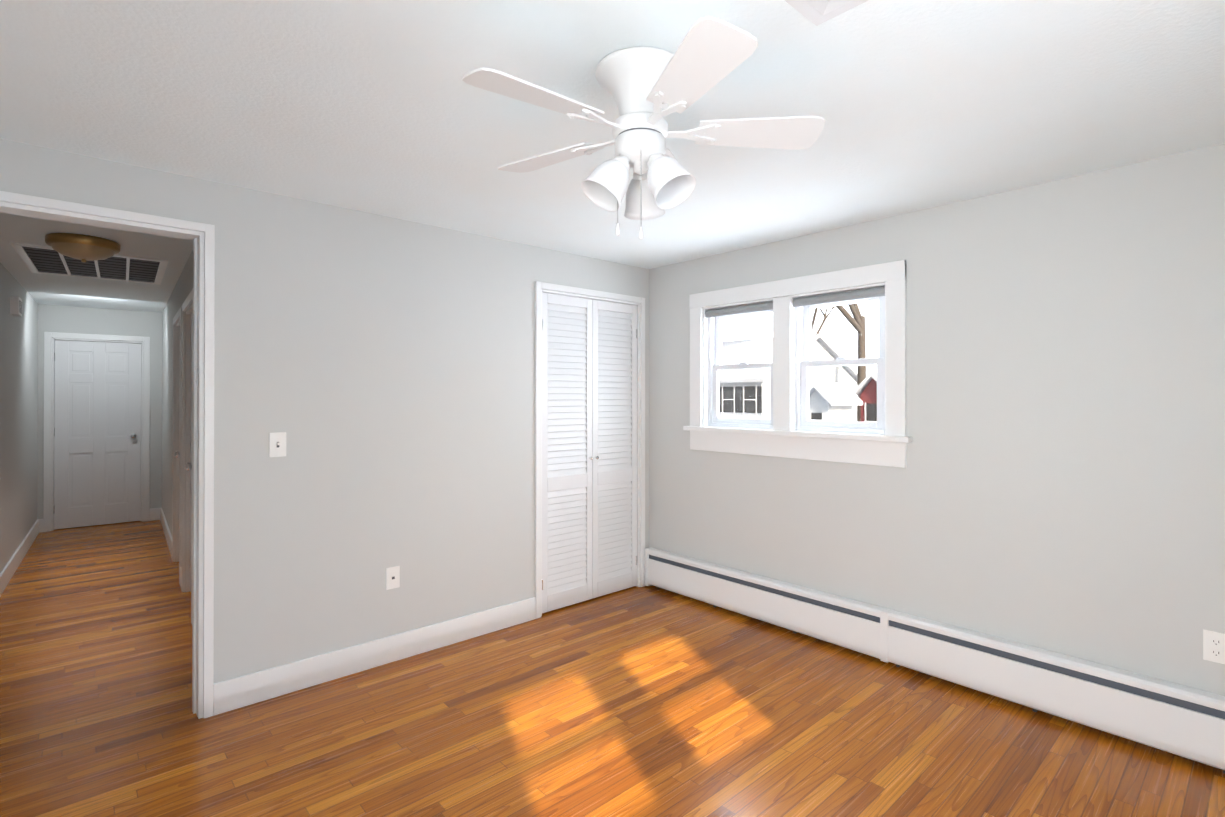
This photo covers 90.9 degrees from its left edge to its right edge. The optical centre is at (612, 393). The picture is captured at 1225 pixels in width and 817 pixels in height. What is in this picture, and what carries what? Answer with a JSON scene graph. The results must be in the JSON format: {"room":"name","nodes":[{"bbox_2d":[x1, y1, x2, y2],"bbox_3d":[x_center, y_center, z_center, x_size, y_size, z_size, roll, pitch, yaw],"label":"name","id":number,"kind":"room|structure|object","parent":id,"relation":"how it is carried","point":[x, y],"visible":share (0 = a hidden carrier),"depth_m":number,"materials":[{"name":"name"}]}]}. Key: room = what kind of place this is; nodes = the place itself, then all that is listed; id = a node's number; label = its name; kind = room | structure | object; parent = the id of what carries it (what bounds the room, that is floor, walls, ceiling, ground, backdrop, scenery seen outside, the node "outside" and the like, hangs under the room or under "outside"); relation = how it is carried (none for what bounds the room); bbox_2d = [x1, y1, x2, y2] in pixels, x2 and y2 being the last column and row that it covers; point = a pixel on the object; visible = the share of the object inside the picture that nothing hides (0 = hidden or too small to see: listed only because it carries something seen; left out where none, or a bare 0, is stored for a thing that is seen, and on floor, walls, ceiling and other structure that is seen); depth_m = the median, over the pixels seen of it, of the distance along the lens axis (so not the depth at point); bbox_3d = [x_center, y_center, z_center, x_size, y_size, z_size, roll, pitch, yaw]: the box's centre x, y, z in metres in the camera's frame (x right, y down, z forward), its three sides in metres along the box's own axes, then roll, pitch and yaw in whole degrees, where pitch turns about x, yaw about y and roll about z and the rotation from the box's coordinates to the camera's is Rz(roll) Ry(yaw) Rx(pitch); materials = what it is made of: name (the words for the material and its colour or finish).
{"room":"empty bedroom","nodes":[
{"label":"empty bedroom","id":0,"kind":"room"},
{"bbox_2d":[0,263,37,572],"bbox_3d":[-4.399,0.249,4.223,0.120,2.400,5.570,0,0,-39],"label":"wall","id":1,"kind":"structure","parent":0,"point":[18,418],"depth_m":5.10,"materials":[{"name":"white paint"}]},
{"bbox_2d":[10,296,21,316],"bbox_3d":[-4.784,-0.699,4.835,0.060,0.140,0.202,0,0,-42],"label":"door chime","id":2,"kind":"object","parent":1,"relation":"attached to","point":[15,305],"visible":1,"depth_m":4.76,"materials":[{"name":"white plastic"}]},
{"bbox_2d":[0,519,41,595],"bbox_3d":[-4.353,1.379,4.276,0.300,0.140,5.293,0,0,-42],"label":"baseboard","id":3,"kind":"structure","parent":1,"relation":"attached to","point":[11,566],"depth_m":5.06,"materials":[{"name":"white wood"}]},
{"bbox_2d":[37,304,161,518],"bbox_3d":[-5.666,0.259,6.705,1.051,2.400,0.175,0,0,-42],"label":"wall","id":4,"kind":"structure","parent":0,"point":[73,319],"depth_m":6.73,"materials":[{"name":"white paint"}]},
{"bbox_2d":[43,332,149,531],"bbox_3d":[-5.687,0.404,6.674,0.885,2.108,0.181,0,0,-42],"label":"door frame","id":5,"kind":"structure","parent":4,"relation":"attached to","point":[49,337],"depth_m":6.48,"materials":[{"name":"white wood"}]},
{"bbox_2d":[54,340,140,529],"bbox_3d":[-5.661,0.440,6.646,0.733,2.021,0.145,0,0,-42],"label":"door","id":6,"kind":"structure","parent":4,"relation":"in","point":[97,433],"depth_m":6.65,"materials":[{"name":"white wood"}]},
{"bbox_2d":[162,250,192,534],"bbox_3d":[-3.494,0.252,4.959,0.120,2.400,5.570,0,0,-39],"label":"wall","id":7,"kind":"structure","parent":0,"point":[182,289],"depth_m":5.91,"materials":[{"name":"white paint"}]},
{"bbox_2d":[149,508,171,556],"bbox_3d":[-4.525,1.386,6.115,0.132,0.140,2.235,0,0,-42],"label":"baseboard","id":8,"kind":"structure","parent":7,"relation":"attached to","point":[154,513],"depth_m":6.54,"materials":[{"name":"white wood"}]},
{"bbox_2d":[174,451,179,457],"bbox_3d":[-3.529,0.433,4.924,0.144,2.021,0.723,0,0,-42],"label":"door knob","id":9,"kind":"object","parent":7,"relation":"in","point":[177,454],"depth_m":4.66,"materials":[{"name":"white metal"}]},
{"bbox_2d":[172,289,192,623],"bbox_3d":[-2.851,0.395,4.151,0.180,2.108,0.875,0,0,-42],"label":"door frame","id":10,"kind":"structure","parent":7,"relation":"attached to","point":[181,445],"depth_m":4.41,"materials":[{"name":"white wood"}]},
{"bbox_2d":[185,314,191,590],"bbox_3d":[-2.879,0.430,4.125,0.144,2.021,0.723,0,0,-42],"label":"hall door","id":11,"kind":"structure","parent":7,"relation":"in","point":[188,466],"depth_m":4.37,"materials":[{"name":"white wood"}]},
{"bbox_2d":[0,139,648,683],"bbox_3d":[-1.218,0.246,3.320,3.930,2.400,0.120,0,0,-42],"label":"wall","id":12,"kind":"structure","parent":0,"point":[378,371],"depth_m":3.13,"materials":[{"name":"white paint"}]},
{"bbox_2d":[0,191,214,718],"bbox_3d":[-2.159,0.342,2.469,0.866,2.201,0.148,0,0,-42],"label":"door frame","id":13,"kind":"structure","parent":12,"relation":"attached to","point":[203,239],"depth_m":2.69,"materials":[{"name":"white wood"}]},
{"bbox_2d":[269,432,285,456],"bbox_3d":[-1.599,0.244,2.884,0.072,0.116,0.015,0,0,-42],"label":"switch plate","id":14,"kind":"object","parent":12,"relation":"attached to","point":[277,444],"visible":1,"depth_m":2.88,"materials":[{"name":"white plastic"}]},
{"bbox_2d":[213,597,535,715],"bbox_3d":[-1.145,1.376,3.290,1.745,0.140,0.016,0,0,-42],"label":"baseboard","id":15,"kind":"structure","parent":12,"relation":"attached to","point":[247,690],"depth_m":3.12,"materials":[{"name":"white"}]},
{"bbox_2d":[386,566,399,589],"bbox_3d":[-1.187,0.996,3.260,0.072,0.116,0.007,0,0,-42],"label":"wall jack","id":16,"kind":"object","parent":12,"relation":"attached to","point":[392,577],"visible":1,"depth_m":3.26,"materials":[{"name":"white plastic"}]},
{"bbox_2d":[542,292,636,612],"bbox_3d":[-0.139,0.388,4.228,0.880,2.099,0.061,0,0,-42],"label":"closet door","id":17,"kind":"structure","parent":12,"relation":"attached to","point":[589,448],"depth_m":4.20,"materials":[{"name":"white wood"}]},
{"bbox_2d":[535,281,644,618],"bbox_3d":[-0.167,0.363,4.259,0.994,2.172,0.136,0,0,-42],"label":"trim","id":18,"kind":"structure","parent":12,"relation":"attached to","point":[540,287],"depth_m":4.17,"materials":[{"name":"white wood"}]},
{"bbox_2d":[0,520,1224,816],"bbox_3d":[-1.936,1.478,3.974,4.350,0.060,9.740,0,0,-42],"label":"floor","id":19,"kind":"structure","parent":0,"point":[644,702],"depth_m":2.59,"materials":[{"name":"brown wood"}]},
{"bbox_2d":[0,0,1224,312],"bbox_3d":[-1.936,-0.982,3.983,4.350,0.060,9.740,0,0,-42],"label":"ceiling","id":20,"kind":"structure","parent":0,"point":[376,106],"depth_m":2.01,"materials":[{"name":"white paint"}]},
{"bbox_2d":[45,233,119,262],"bbox_3d":[-3.280,-0.883,3.739,0.352,0.140,0.352,0,0,-42],"label":"hall ceiling light","id":21,"kind":"object","parent":20,"relation":"attached to","point":[82,248],"visible":1,"depth_m":3.64,"materials":[{"name":"gold metal"}]},
{"bbox_2d":[10,242,167,284],"bbox_3d":[-3.832,-0.944,4.482,0.859,0.012,1.190,0,0,-42],"label":"ceiling vent","id":22,"kind":"object","parent":20,"relation":"in","point":[39,259],"visible":0.92,"depth_m":4.46,"materials":[{"name":"white"}]},
{"bbox_2d":[462,16,825,239],"bbox_3d":[0.056,-0.698,1.778,1.025,0.522,1.045,0,0,-42],"label":"ceiling fan","id":23,"kind":"object","parent":20,"relation":"hanging from","point":[643,86],"visible":1,"depth_m":1.72,"materials":[{"name":"white"}]},
{"bbox_2d":[785,0,867,25],"bbox_3d":[0.518,-0.949,1.315,0.360,0.024,0.360,0,0,-42],"label":"ceiling vent","id":24,"kind":"object","parent":20,"relation":"in","point":[817,12],"visible":1,"depth_m":1.49,"materials":[{"name":"white"}]},
{"bbox_2d":[649,144,1224,695],"bbox_3d":[1.330,0.247,3.521,0.120,2.400,4.680,0,0,-42],"label":"wall","id":25,"kind":"structure","parent":0,"point":[1057,484],"depth_m":2.79,"materials":[{"name":"white paint"}]},
{"bbox_2d":[683,260,911,467],"bbox_3d":[1.081,-0.155,3.756,0.173,1.095,1.540,0,0,-42],"label":"room window","id":26,"kind":"structure","parent":25,"relation":"in","point":[788,429],"depth_m":3.69,"materials":[{"name":"white wood"}]},
{"bbox_2d":[645,547,1224,773],"bbox_3d":[1.501,1.301,3.183,0.073,0.288,3.675,0,0,-42],"label":"baseboard heater","id":27,"kind":"object","parent":25,"relation":"attached to","point":[1178,719],"visible":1,"depth_m":2.86,"materials":[{"name":"white metal"}]},
{"bbox_2d":[1203,629,1224,663],"bbox_3d":[2.326,0.977,2.322,0.007,0.116,0.072,0,0,-42],"label":"outlet","id":28,"kind":"object","parent":25,"relation":"attached to","point":[1213,646],"visible":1,"depth_m":2.33,"materials":[{"name":"white plastic"}]},
{"label":"outside","id":29,"kind":"structure","parent":0,"visible":0},
{"bbox_3d":[18.842,2.222,23.777,220.000,0.200,170.000,0,0,-42],"label":"ground","id":30,"kind":"structure","parent":29,"visible":0},
{"bbox_2d":[719,334,856,421],"bbox_3d":[7.170,-0.520,36.691,10.600,5.380,11.800,0,0,-42],"label":"house","id":31,"kind":"structure","parent":30,"relation":"on","point":[731,351],"depth_m":31.59,"materials":[{"name":"grey"}]},
{"bbox_2d":[812,306,836,333],"bbox_3d":[15.367,-5.553,44.250,11.160,15.516,13.444,0,0,-42],"label":"tree","id":32,"kind":"object","parent":30,"relation":"on","point":[823,321],"depth_m":45.16,"materials":[{"name":"brown plant"}]},
{"bbox_2d":[809,382,862,421],"bbox_3d":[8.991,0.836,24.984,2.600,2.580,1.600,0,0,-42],"label":"garage","id":33,"kind":"structure","parent":30,"relation":"on","point":[834,398],"depth_m":24.37,"materials":[{"name":"grey"}]},
{"bbox_2d":[836,303,865,421],"bbox_3d":[10.536,-4.947,33.420,12.955,14.227,10.288,0,0,-42],"label":"tree","id":34,"kind":"object","parent":30,"relation":"on","point":[861,344],"depth_m":32.12,"materials":[{"name":"brown plant"}]},
{"bbox_2d":[853,372,876,422],"bbox_3d":[12.293,0.595,27.297,2.600,3.080,1.800,0,0,-42],"label":"shed","id":35,"kind":"object","parent":30,"relation":"on","point":[865,382],"depth_m":26.75,"materials":[{"name":"red wood"}]}
]}

